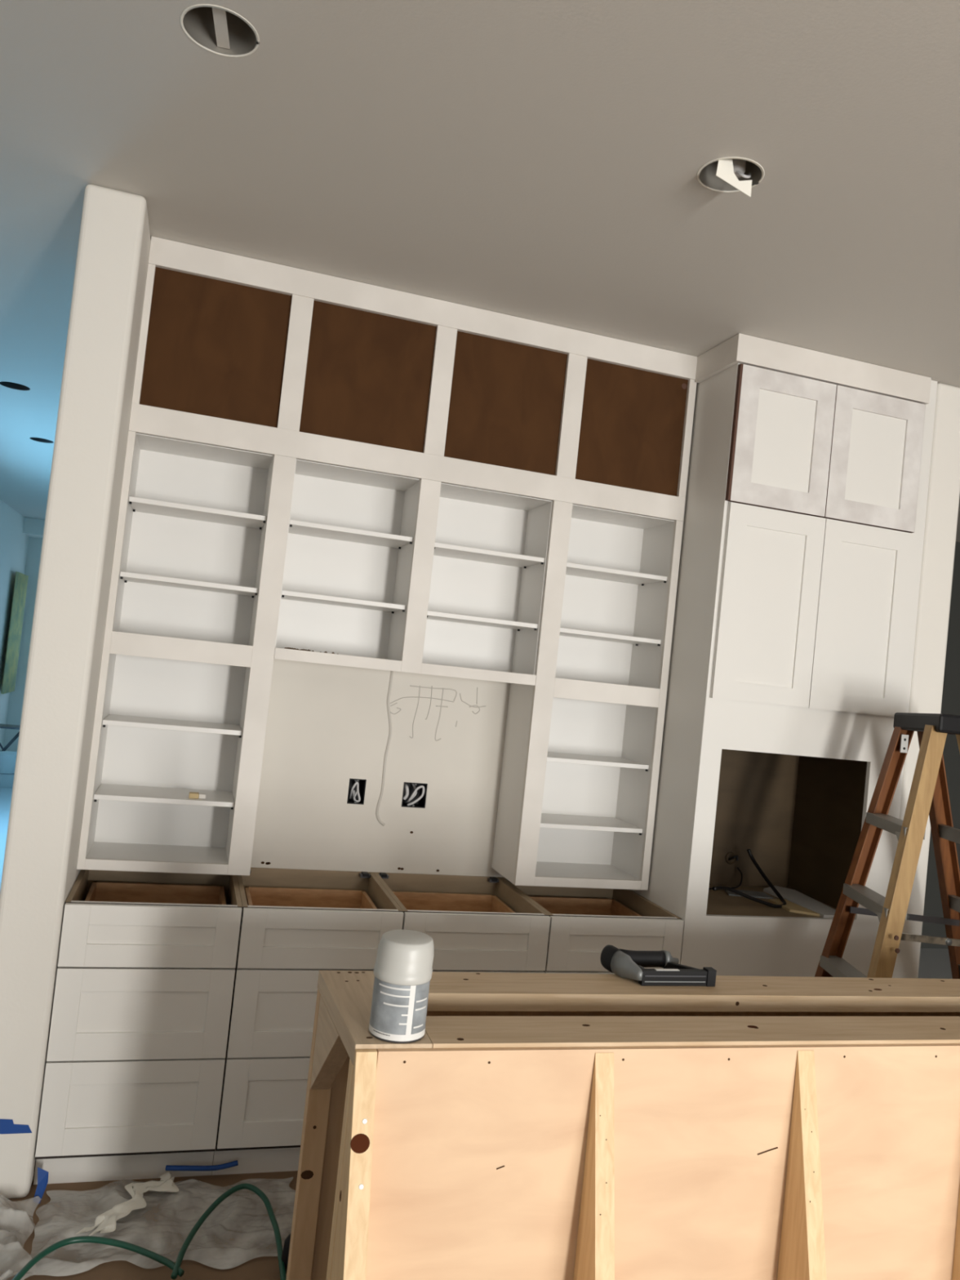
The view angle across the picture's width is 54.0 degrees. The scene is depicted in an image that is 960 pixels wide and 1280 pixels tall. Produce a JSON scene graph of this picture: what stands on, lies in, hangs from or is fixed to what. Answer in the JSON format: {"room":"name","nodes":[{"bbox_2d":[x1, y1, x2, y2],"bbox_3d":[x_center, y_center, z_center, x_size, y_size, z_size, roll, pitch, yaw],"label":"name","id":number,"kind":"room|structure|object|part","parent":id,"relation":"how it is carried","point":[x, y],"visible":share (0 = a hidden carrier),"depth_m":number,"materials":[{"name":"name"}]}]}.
{"room":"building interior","nodes":[
{"label":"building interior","id":0,"kind":"room"},
{"bbox_2d":[0,499,28,751],"bbox_3d":[-3.677,-0.064,4.242,0.120,3.068,17.340,7,-2,-17],"label":"wall","id":1,"kind":"structure","parent":0,"point":[14,543],"depth_m":11.48,"materials":[{"name":"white paint"}]},
{"bbox_2d":[0,571,28,693],"bbox_3d":[-5.851,-0.088,11.857,0.046,1.500,0.802,7,-2,-17],"label":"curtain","id":2,"kind":"object","parent":1,"relation":"hanging from","point":[20,583],"visible":1,"depth_m":11.77,"materials":[{"name":"fabric"}]},
{"bbox_2d":[22,517,44,538],"bbox_3d":[-5.661,-1.433,12.224,0.400,0.198,0.480,7,-2,-17],"label":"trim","id":3,"kind":"structure","parent":1,"relation":"attached to","point":[33,527],"depth_m":11.98,"materials":[{"name":"white paint"}]},
{"bbox_2d":[3,537,42,751],"bbox_3d":[-3.744,0.241,13.102,4.920,3.068,0.100,7,-2,-17],"label":"wall","id":4,"kind":"structure","parent":0,"point":[34,545],"depth_m":12.37,"materials":[{"name":"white paint"}]},
{"bbox_2d":[0,184,151,1198],"bbox_3d":[-1.364,0.137,3.130,0.179,3.068,0.606,7,-2,-17],"label":"wall","id":5,"kind":"structure","parent":0,"point":[40,872],"depth_m":2.85,"materials":[{"name":"white paint"}]},
{"bbox_2d":[0,1119,31,1133],"bbox_3d":[-1.413,1.439,2.793,0.163,0.050,0.001,7,-2,-17],"label":"tape","id":6,"kind":"object","parent":5,"relation":"attached to","point":[6,1126],"visible":1,"depth_m":2.80,"materials":[{"name":"blue"}]},
{"bbox_2d":[250,658,510,877],"bbox_3d":[0.060,0.314,3.941,3.369,3.068,0.120,7,-2,-17],"label":"wall","id":7,"kind":"structure","parent":0,"point":[327,726],"depth_m":3.74,"materials":[{"name":"paint"}]},
{"bbox_2d":[76,431,296,875],"bbox_3d":[-1.042,0.059,3.389,0.564,1.482,0.298,7,-2,-17],"label":"upper cabinet","id":8,"kind":"object","parent":7,"relation":"attached to","point":[186,671],"visible":1,"depth_m":3.47,"materials":[{"name":"white wood"}]},
{"bbox_3d":[-1.122,0.556,3.373,0.462,0.017,0.257,7,-2,-17],"label":"shelf","id":9,"kind":"part","parent":8,"relation":"part of","materials":[{"name":"white wood"}]},
{"bbox_3d":[-1.096,0.304,3.382,0.462,0.017,0.257,7,-2,-17],"label":"shelf","id":10,"kind":"part","parent":8,"relation":"part of","materials":[{"name":"white wood"}]},
{"bbox_3d":[-1.044,-0.200,3.400,0.462,0.017,0.257,7,-2,-17],"label":"shelf","id":11,"kind":"part","parent":8,"relation":"part of","materials":[{"name":"white wood"}]},
{"bbox_2d":[188,791,205,799],"bbox_3d":[-0.998,0.549,3.329,0.057,0.018,0.035,7,-2,-17],"label":"wood offcut","id":12,"kind":"object","parent":8,"relation":"on","point":[192,794],"visible":1,"depth_m":3.31,"materials":[{"name":"beige wood"}]},
{"bbox_3d":[-1.017,-0.457,3.409,0.462,0.017,0.257,7,-2,-17],"label":"shelf","id":13,"kind":"part","parent":8,"relation":"part of","materials":[{"name":"white wood"}]},
{"bbox_2d":[261,831,439,871],"bbox_3d":[-0.494,0.820,3.709,0.709,0.158,0.001,7,-2,-17],"label":"screw holes","id":14,"kind":"object","parent":7,"relation":"attached to","point":[411,832],"visible":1,"depth_m":3.76,"materials":[{"name":"brown"}]},
{"bbox_2d":[346,778,366,804],"bbox_3d":[-0.497,0.597,3.748,0.066,0.098,0.079,7,-2,-17],"label":"electrical box","id":15,"kind":"object","parent":7,"relation":"attached to","point":[356,793],"visible":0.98,"depth_m":3.73,"materials":[{"name":"black plastic"}]},
{"bbox_2d":[375,671,393,826],"bbox_3d":[-0.368,0.430,3.747,0.047,0.618,0.010,7,-2,-17],"label":"cord line","id":16,"kind":"object","parent":7,"relation":"attached to","point":[380,821],"visible":0.99,"depth_m":3.74,"materials":[{"name":"grey plastic"}]},
{"bbox_2d":[274,459,551,685],"bbox_3d":[-0.264,-0.236,3.625,0.987,0.719,0.298,7,-2,-17],"label":"upper cabinet","id":17,"kind":"object","parent":7,"relation":"attached to","point":[382,571],"visible":0.9,"depth_m":3.69,"materials":[{"name":"white wood"}]},
{"bbox_2d":[284,647,337,653],"bbox_3d":[-0.605,0.038,3.384,0.195,0.006,0.019,7,-2,-17],"label":"wood shavings","id":18,"kind":"object","parent":17,"relation":"in","point":[292,648],"visible":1,"depth_m":3.37,"materials":[{"name":"brown wood"}]},
{"bbox_3d":[-0.529,-0.145,3.555,0.454,0.017,0.257,7,-2,-17],"label":"shelf","id":19,"kind":"part","parent":17,"relation":"part of","materials":[{"name":"white wood"}]},
{"bbox_3d":[-0.503,-0.398,3.564,0.454,0.017,0.257,7,-2,-17],"label":"shelf","id":20,"kind":"part","parent":17,"relation":"part of","materials":[{"name":"white wood"}]},
{"bbox_3d":[-0.027,-0.077,3.707,0.448,0.017,0.257,7,-2,-17],"label":"shelf","id":21,"kind":"part","parent":17,"relation":"part of","materials":[{"name":"white wood"}]},
{"bbox_3d":[0.000,-0.333,3.716,0.448,0.017,0.257,7,-2,-17],"label":"shelf","id":22,"kind":"part","parent":17,"relation":"part of","materials":[{"name":"white wood"}]},
{"bbox_2d":[128,235,697,521],"bbox_3d":[-0.190,-0.927,3.648,2.120,0.671,0.302,7,-2,-17],"label":"upper cabinet","id":23,"kind":"object","parent":7,"relation":"attached to","point":[236,352],"visible":0.96,"depth_m":3.48,"materials":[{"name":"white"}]},
{"bbox_3d":[-0.919,-1.016,3.297,0.488,0.505,0.006,7,-2,-17],"label":"brown panel","id":24,"kind":"part","parent":23,"relation":"part of","materials":[{"name":"brown wood"}]},
{"bbox_3d":[-0.406,-0.957,3.452,0.484,0.505,0.006,7,-2,-17],"label":"brown panel","id":25,"kind":"part","parent":23,"relation":"part of","materials":[{"name":"brown wood"}]},
{"bbox_3d":[-0.119,-1.214,3.524,2.120,0.094,0.022,7,-2,-17],"label":"crown rail","id":26,"kind":"part","parent":23,"relation":"part of","materials":[{"name":"white wood"}]},
{"bbox_3d":[0.100,-0.899,3.605,0.476,0.505,0.006,7,-2,-17],"label":"brown panel","id":27,"kind":"part","parent":23,"relation":"part of","materials":[{"name":"brown wood"}]},
{"bbox_3d":[0.605,-0.842,3.757,0.476,0.505,0.006,7,-2,-17],"label":"brown panel","id":28,"kind":"part","parent":23,"relation":"part of","materials":[{"name":"brown wood"}]},
{"bbox_2d":[401,782,427,808],"bbox_3d":[-0.274,0.623,3.816,0.097,0.098,0.080,7,-2,-17],"label":"electrical box","id":29,"kind":"object","parent":7,"relation":"attached to","point":[414,794],"visible":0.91,"depth_m":3.80,"materials":[{"name":"black plastic"}]},
{"bbox_2d":[390,685,485,741],"bbox_3d":[-0.171,0.292,3.808,0.399,0.232,0.004,7,-2,-17],"label":"sketch","id":30,"kind":"object","parent":7,"relation":"attached to","point":[420,686],"visible":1,"depth_m":3.80,"materials":[{"name":"grey"}]},
{"bbox_2d":[491,500,683,889],"bbox_3d":[0.434,0.228,3.835,0.561,1.482,0.298,7,-2,-17],"label":"upper cabinet","id":31,"kind":"object","parent":7,"relation":"attached to","point":[582,753],"visible":0.97,"depth_m":3.88,"materials":[{"name":"white wood"}]},
{"bbox_3d":[0.400,0.742,3.833,0.450,0.017,0.257,7,-2,-17],"label":"shelf","id":32,"kind":"part","parent":31,"relation":"part of","materials":[{"name":"white wood"}]},
{"bbox_3d":[0.426,0.487,3.842,0.450,0.017,0.257,7,-2,-17],"label":"shelf","id":33,"kind":"part","parent":31,"relation":"part of","materials":[{"name":"white wood"}]},
{"bbox_3d":[0.479,-0.016,3.860,0.450,0.017,0.257,7,-2,-17],"label":"shelf","id":34,"kind":"part","parent":31,"relation":"part of","materials":[{"name":"white wood"}]},
{"bbox_3d":[0.505,-0.271,3.869,0.450,0.017,0.257,7,-2,-17],"label":"shelf","id":35,"kind":"part","parent":31,"relation":"part of","materials":[{"name":"white wood"}]},
{"bbox_2d":[0,786,952,1279],"bbox_3d":[0.214,1.950,5.413,8.640,0.050,17.340,7,-2,-17],"label":"floor","id":36,"kind":"structure","parent":0,"point":[117,1266],"depth_m":2.74,"materials":[{"name":"brown wood"}]},
{"bbox_2d":[0,751,17,787],"bbox_3d":[-4.983,1.370,9.961,0.348,0.345,0.355,7,-2,-17],"label":"plastic bucket","id":37,"kind":"object","parent":36,"relation":"on","point":[7,758],"visible":0.59,"depth_m":9.84,"materials":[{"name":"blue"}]},
{"bbox_2d":[0,724,19,751],"bbox_3d":[-5.335,1.245,10.547,0.500,0.576,0.300,7,-2,-17],"label":"stool","id":38,"kind":"object","parent":36,"relation":"on","point":[2,726],"visible":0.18,"depth_m":10.49,"materials":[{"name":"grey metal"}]},
{"bbox_3d":[-5.317,1.251,10.448,0.396,0.561,0.019,7,-2,-17],"label":"leg","id":39,"kind":"part","parent":38,"relation":"part of","materials":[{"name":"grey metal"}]},
{"bbox_3d":[-5.375,1.251,10.639,0.396,0.561,0.019,7,-2,-17],"label":"leg","id":40,"kind":"part","parent":38,"relation":"part of","materials":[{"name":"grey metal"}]},
{"bbox_2d":[0,1194,40,1272],"bbox_3d":[-1.426,1.602,2.415,0.542,0.081,0.758,7,-2,-17],"label":"plastic sheet","id":41,"kind":"object","parent":36,"relation":"on","point":[11,1218],"visible":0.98,"depth_m":2.63,"materials":[{"name":"white plastic"}]},
{"bbox_2d":[32,1167,48,1203],"bbox_3d":[-1.305,1.621,2.803,0.034,0.092,0.034,7,-2,-17],"label":"tape","id":42,"kind":"object","parent":41,"relation":"on","point":[42,1175],"visible":1,"depth_m":2.81,"materials":[{"name":"blue plastic"}]},
{"bbox_2d":[12,1182,286,1279],"bbox_3d":[-0.937,1.659,2.514,0.821,0.080,0.482,7,-2,-24],"label":"air hose","id":43,"kind":"object","parent":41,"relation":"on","point":[175,1268],"visible":0.99,"depth_m":2.57,"materials":[{"name":"teal rubber"}]},
{"bbox_2d":[33,869,242,1184],"bbox_3d":[-1.141,1.264,3.202,0.529,0.878,0.589,7,-2,-17],"label":"base cabinet","id":44,"kind":"object","parent":36,"relation":"on","point":[135,1068],"visible":0.94,"depth_m":2.93,"materials":[{"name":"white wood"}]},
{"bbox_3d":[-1.077,1.445,2.923,0.525,0.280,0.020,7,-2,-17],"label":"drawer","id":45,"kind":"part","parent":44,"relation":"part of","materials":[{"name":"white wood"}]},
{"bbox_3d":[-1.047,1.162,2.933,0.525,0.278,0.020,7,-2,-17],"label":"drawer","id":46,"kind":"part","parent":44,"relation":"part of","materials":[{"name":"white wood"}]},
{"bbox_3d":[-1.023,0.925,2.941,0.525,0.188,0.020,7,-2,-17],"label":"drawer","id":47,"kind":"part","parent":44,"relation":"part of","materials":[{"name":"white wood"}]},
{"bbox_2d":[34,1171,295,1275],"bbox_3d":[-0.903,1.688,2.777,0.769,0.046,0.491,7,-2,-17],"label":"plastic sheet","id":48,"kind":"object","parent":36,"relation":"on","point":[221,1218],"depth_m":2.74,"materials":[{"name":"white"}]},
{"bbox_3d":[-1.034,1.659,2.787,0.152,0.016,0.385,5,-2,22],"label":"paper strip","id":49,"kind":"part","parent":48,"relation":"part of","materials":[{"name":"white paper"}]},
{"bbox_2d":[164,1160,238,1171],"bbox_3d":[-0.884,1.675,2.997,0.224,0.025,0.026,7,-2,-17],"label":"tape","id":50,"kind":"object","parent":48,"relation":"on","point":[168,1167],"visible":1,"depth_m":2.99,"materials":[{"name":"blue"}]},
{"bbox_2d":[280,1233,290,1273],"bbox_3d":[-0.523,1.652,2.614,0.049,0.168,0.080,7,-2,-17],"label":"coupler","id":51,"kind":"object","parent":36,"relation":"on","point":[285,1255],"visible":0.14,"depth_m":2.58,"materials":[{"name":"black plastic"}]},
{"bbox_2d":[211,867,404,1175],"bbox_3d":[-0.636,1.322,3.355,0.529,0.878,0.589,7,-2,-17],"label":"base cabinet","id":52,"kind":"object","parent":36,"relation":"on","point":[296,924],"visible":0.61,"depth_m":3.06,"materials":[{"name":"white wood"}]},
{"bbox_3d":[-0.572,1.503,3.076,0.525,0.280,0.020,7,-2,-17],"label":"drawer","id":53,"kind":"part","parent":52,"relation":"part of","materials":[{"name":"white wood"}]},
{"bbox_3d":[-0.543,1.220,3.086,0.525,0.278,0.020,7,-2,-17],"label":"drawer","id":54,"kind":"part","parent":52,"relation":"part of","materials":[{"name":"white wood"}]},
{"bbox_3d":[-0.518,0.983,3.094,0.525,0.188,0.020,7,-2,-17],"label":"drawer","id":55,"kind":"part","parent":52,"relation":"part of","materials":[{"name":"white wood"}]},
{"bbox_2d":[373,871,550,973],"bbox_3d":[-0.131,1.380,3.507,0.529,0.878,0.589,7,-2,-17],"label":"base cabinet","id":56,"kind":"object","parent":36,"relation":"on","point":[473,923],"visible":0.36,"depth_m":3.29,"materials":[{"name":"white wood"}]},
{"bbox_3d":[-0.049,1.331,3.256,0.529,0.776,0.018,7,-2,-17],"label":"rail","id":57,"kind":"part","parent":56,"relation":"part of","materials":[{"name":"white wood"}]},
{"bbox_3d":[-0.013,1.040,3.247,0.524,0.188,0.020,7,-2,-17],"label":"drawer","id":58,"kind":"part","parent":56,"relation":"part of","materials":[{"name":"white wood"}]},
{"bbox_3d":[-0.038,1.278,3.238,0.524,0.278,0.020,7,-2,-17],"label":"drawer","id":59,"kind":"part","parent":56,"relation":"part of","materials":[{"name":"white wood"}]},
{"bbox_2d":[499,876,684,973],"bbox_3d":[0.372,1.438,3.659,0.527,0.878,0.589,7,-2,-17],"label":"base cabinet","id":60,"kind":"object","parent":36,"relation":"on","point":[584,921],"visible":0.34,"depth_m":3.43,"materials":[{"name":"white wood"}]},
{"bbox_3d":[0.465,1.335,3.390,0.522,0.278,0.020,7,-2,-17],"label":"drawer","id":61,"kind":"part","parent":60,"relation":"part of","materials":[{"name":"white wood"}]},
{"bbox_3d":[0.454,1.389,3.408,0.527,0.776,0.018,7,-2,-17],"label":"rail","id":62,"kind":"part","parent":60,"relation":"part of","materials":[{"name":"white wood"}]},
{"bbox_3d":[0.490,1.098,3.399,0.522,0.188,0.020,7,-2,-17],"label":"drawer","id":63,"kind":"part","parent":60,"relation":"part of","materials":[{"name":"white wood"}]},
{"bbox_2d":[285,969,959,1279],"bbox_3d":[0.905,1.367,2.111,2.571,1.020,0.587,7,-2,-16],"label":"kitchen island","id":64,"kind":"object","parent":36,"relation":"on","point":[538,1126],"visible":0.99,"depth_m":1.86,"materials":[{"name":"brown wood"}]},
{"bbox_2d":[368,929,433,1043],"bbox_3d":[-0.146,0.643,1.760,0.110,0.178,0.109,7,-2,-17],"label":"can","id":65,"kind":"object","parent":64,"relation":"on","point":[402,972],"visible":1,"depth_m":1.72,"materials":[{"name":"grey metal"}]},
{"bbox_2d":[600,944,716,986],"bbox_3d":[0.424,0.780,2.265,0.247,0.061,0.135,7,-2,-17],"label":"brad nailer","id":66,"kind":"object","parent":64,"relation":"on","point":[624,963],"visible":1,"depth_m":2.23,"materials":[{"name":"black plastic"}]},
{"bbox_2d":[638,967,716,986],"bbox_3d":[0.465,0.792,2.220,0.192,0.038,0.024,7,-2,-17],"label":"magazine","id":67,"kind":"object","parent":66,"relation":"on","point":[706,976],"depth_m":2.21,"materials":[{"name":"black plastic"}]},
{"bbox_3d":[0.966,1.364,2.011,2.510,0.992,0.014,7,-2,-16],"label":"panel","id":68,"kind":"part","parent":64,"relation":"part of","materials":[{"name":"brown wood"}]},
{"bbox_2d":[631,333,937,977],"bbox_3d":[1.167,0.428,3.895,0.935,3.067,0.607,7,-2,-17],"label":"tall cabinet","id":69,"kind":"object","parent":36,"relation":"on","point":[790,671],"visible":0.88,"depth_m":3.65,"materials":[{"name":"white wood"}]},
{"bbox_3d":[1.171,0.429,3.918,0.915,3.067,0.565,7,-2,-17],"label":"panel","id":70,"kind":"part","parent":69,"relation":"part of","materials":[{"name":"white wood"}]},
{"bbox_2d":[725,851,738,864],"bbox_3d":[1.073,0.943,4.117,0.070,0.053,0.086,7,-2,-26],"label":"receptacle","id":71,"kind":"object","parent":69,"relation":"attached to","point":[731,858],"depth_m":4.17,"materials":[{"name":"black"}]},
{"bbox_3d":[1.114,0.967,4.175,0.055,0.055,0.008,7,-2,-17],"label":"plate","id":72,"kind":"part","parent":71,"relation":"part of","materials":[{"name":"plastic"}]},
{"bbox_2d":[730,866,742,888],"bbox_3d":[1.099,1.033,4.131,0.060,0.092,0.086,7,-2,-26],"label":"cable","id":73,"kind":"object","parent":69,"relation":"attached to","point":[739,869],"depth_m":4.12,"materials":[{"name":"black plastic"}]},
{"bbox_2d":[724,889,773,898],"bbox_3d":[1.139,1.084,4.026,0.194,0.006,0.106,6,-2,-5],"label":"instruction sheet","id":74,"kind":"object","parent":69,"relation":"in","point":[754,894],"visible":0.79,"depth_m":4.01,"materials":[{"name":"white paper"}]},
{"bbox_2d":[712,848,786,907],"bbox_3d":[1.117,0.987,3.811,0.212,0.186,0.575,5,-2,28],"label":"power cable","id":75,"kind":"object","parent":69,"relation":"in","point":[718,887],"visible":1,"depth_m":3.82,"materials":[{"name":"black plastic"}]},
{"bbox_3d":[1.094,-0.127,3.569,0.418,0.733,0.018,7,-2,-17],"label":"door","id":76,"kind":"part","parent":69,"relation":"part of","materials":[{"name":"white wood"}]},
{"bbox_3d":[1.155,-0.754,3.590,0.417,0.518,0.018,7,-2,-17],"label":"door","id":77,"kind":"part","parent":69,"relation":"part of","materials":[{"name":"white wood"}]},
{"bbox_2d":[768,898,819,916],"bbox_3d":[1.270,1.089,3.839,0.095,0.010,0.230,7,-2,-17],"label":"scrap","id":78,"kind":"object","parent":69,"relation":"in","point":[789,906],"visible":0.93,"depth_m":3.81,"materials":[{"name":"beige wood"}]},
{"bbox_2d":[763,885,835,918],"bbox_3d":[1.367,1.103,3.983,0.165,0.012,0.490,7,-2,-17],"label":"board","id":79,"kind":"object","parent":69,"relation":"in","point":[793,895],"visible":0.71,"depth_m":3.96,"materials":[{"name":"white wood"}]},
{"bbox_3d":[1.340,-1.047,3.795,0.884,0.105,0.304,7,-2,-17],"label":"crown trim","id":80,"kind":"part","parent":69,"relation":"part of","materials":[{"name":"white wood"}]},
{"bbox_3d":[1.495,-0.081,3.690,0.418,0.733,0.018,7,-2,-17],"label":"door","id":81,"kind":"part","parent":69,"relation":"part of","materials":[{"name":"white wood"}]},
{"bbox_3d":[1.555,-0.708,3.711,0.421,0.518,0.018,7,-2,-17],"label":"door","id":82,"kind":"part","parent":69,"relation":"part of","materials":[{"name":"white wood"}]},
{"bbox_2d":[814,712,959,978],"bbox_3d":[1.566,1.121,3.249,1.225,1.727,0.540,7,-2,-17],"label":"step ladder","id":83,"kind":"object","parent":36,"relation":"on","point":[929,796],"visible":0.52,"depth_m":3.33,"materials":[{"name":"brown wood"}]},
{"bbox_3d":[1.257,1.124,3.364,0.482,1.665,0.039,6,-2,-11],"label":"rail","id":84,"kind":"part","parent":83,"relation":"part of","materials":[{"name":"brown wood"}]},
{"bbox_3d":[1.535,0.375,3.407,0.030,0.065,0.004,7,-2,-17],"label":"rivet plate","id":85,"kind":"part","parent":83,"relation":"part of","materials":[{"name":"white metal"}]},
{"bbox_3d":[1.261,1.101,2.991,0.494,1.685,0.051,7,-2,-34],"label":"rail","id":86,"kind":"part","parent":83,"relation":"part of","materials":[{"name":"beige wood"}]},
{"bbox_3d":[1.796,1.186,3.522,0.600,1.665,0.088,7,-2,-17],"label":"rail","id":87,"kind":"part","parent":83,"relation":"part of","materials":[{"name":"brown wood"}]},
{"bbox_3d":[1.808,1.164,3.154,0.599,1.685,0.045,6,-2,-4],"label":"rail","id":88,"kind":"part","parent":83,"relation":"part of","materials":[{"name":"brown wood"}]},
{"bbox_2d":[0,0,959,542],"bbox_3d":[0.535,-1.132,5.521,8.640,0.016,17.340,7,-2,-17],"label":"ceiling","id":89,"kind":"structure","parent":0,"point":[540,161],"depth_m":2.52,"materials":[{"name":"grey paint"}]},
{"bbox_2d":[0,381,30,390],"bbox_3d":[-2.671,-1.546,5.430,0.159,0.168,0.159,7,-2,-17],"label":"recessed light","id":90,"kind":"object","parent":89,"relation":"in","point":[10,384],"visible":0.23,"depth_m":5.50,"materials":[{"name":"grey"}]},
{"bbox_2d":[29,437,53,443],"bbox_3d":[-3.208,-1.550,6.918,0.159,0.168,0.159,7,-2,-17],"label":"recessed light","id":91,"kind":"object","parent":89,"relation":"in","point":[42,440],"visible":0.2,"depth_m":6.98,"materials":[{"name":"grey"}]},
{"bbox_2d":[179,4,259,57],"bbox_3d":[-0.572,-1.444,2.110,0.173,0.171,0.173,7,-2,-17],"label":"recessed light","id":92,"kind":"object","parent":89,"relation":"in","point":[218,28],"visible":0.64,"depth_m":2.16,"materials":[{"name":"silver metal"}]},
{"bbox_2d":[696,156,764,197],"bbox_3d":[0.661,-1.267,2.473,0.173,0.242,0.173,7,-2,-17],"label":"recessed light","id":93,"kind":"object","parent":89,"relation":"in","point":[738,174],"visible":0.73,"depth_m":2.48,"materials":[{"name":"silver metal"}]},
{"bbox_2d":[732,159,751,178],"bbox_3d":[0.689,-1.255,2.502,0.063,0.080,0.048,5,-2,23],"label":"socket","id":94,"kind":"object","parent":93,"relation":"attached to","point":[742,168],"depth_m":2.49,"materials":[{"name":"white ceramic"}]},
{"bbox_2d":[892,382,959,977],"bbox_3d":[1.688,0.488,4.062,0.163,3.068,0.590,7,-2,-17],"label":"wall","id":95,"kind":"structure","parent":0,"point":[944,487],"depth_m":3.80,"materials":[{"name":"white paint"}]},
{"bbox_2d":[920,542,959,948],"bbox_3d":[2.622,0.685,6.899,3.280,3.068,0.100,7,-2,-17],"label":"wall","id":96,"kind":"structure","parent":0,"point":[950,704],"depth_m":7.13,"materials":[{"name":"grey paint"}]}
]}

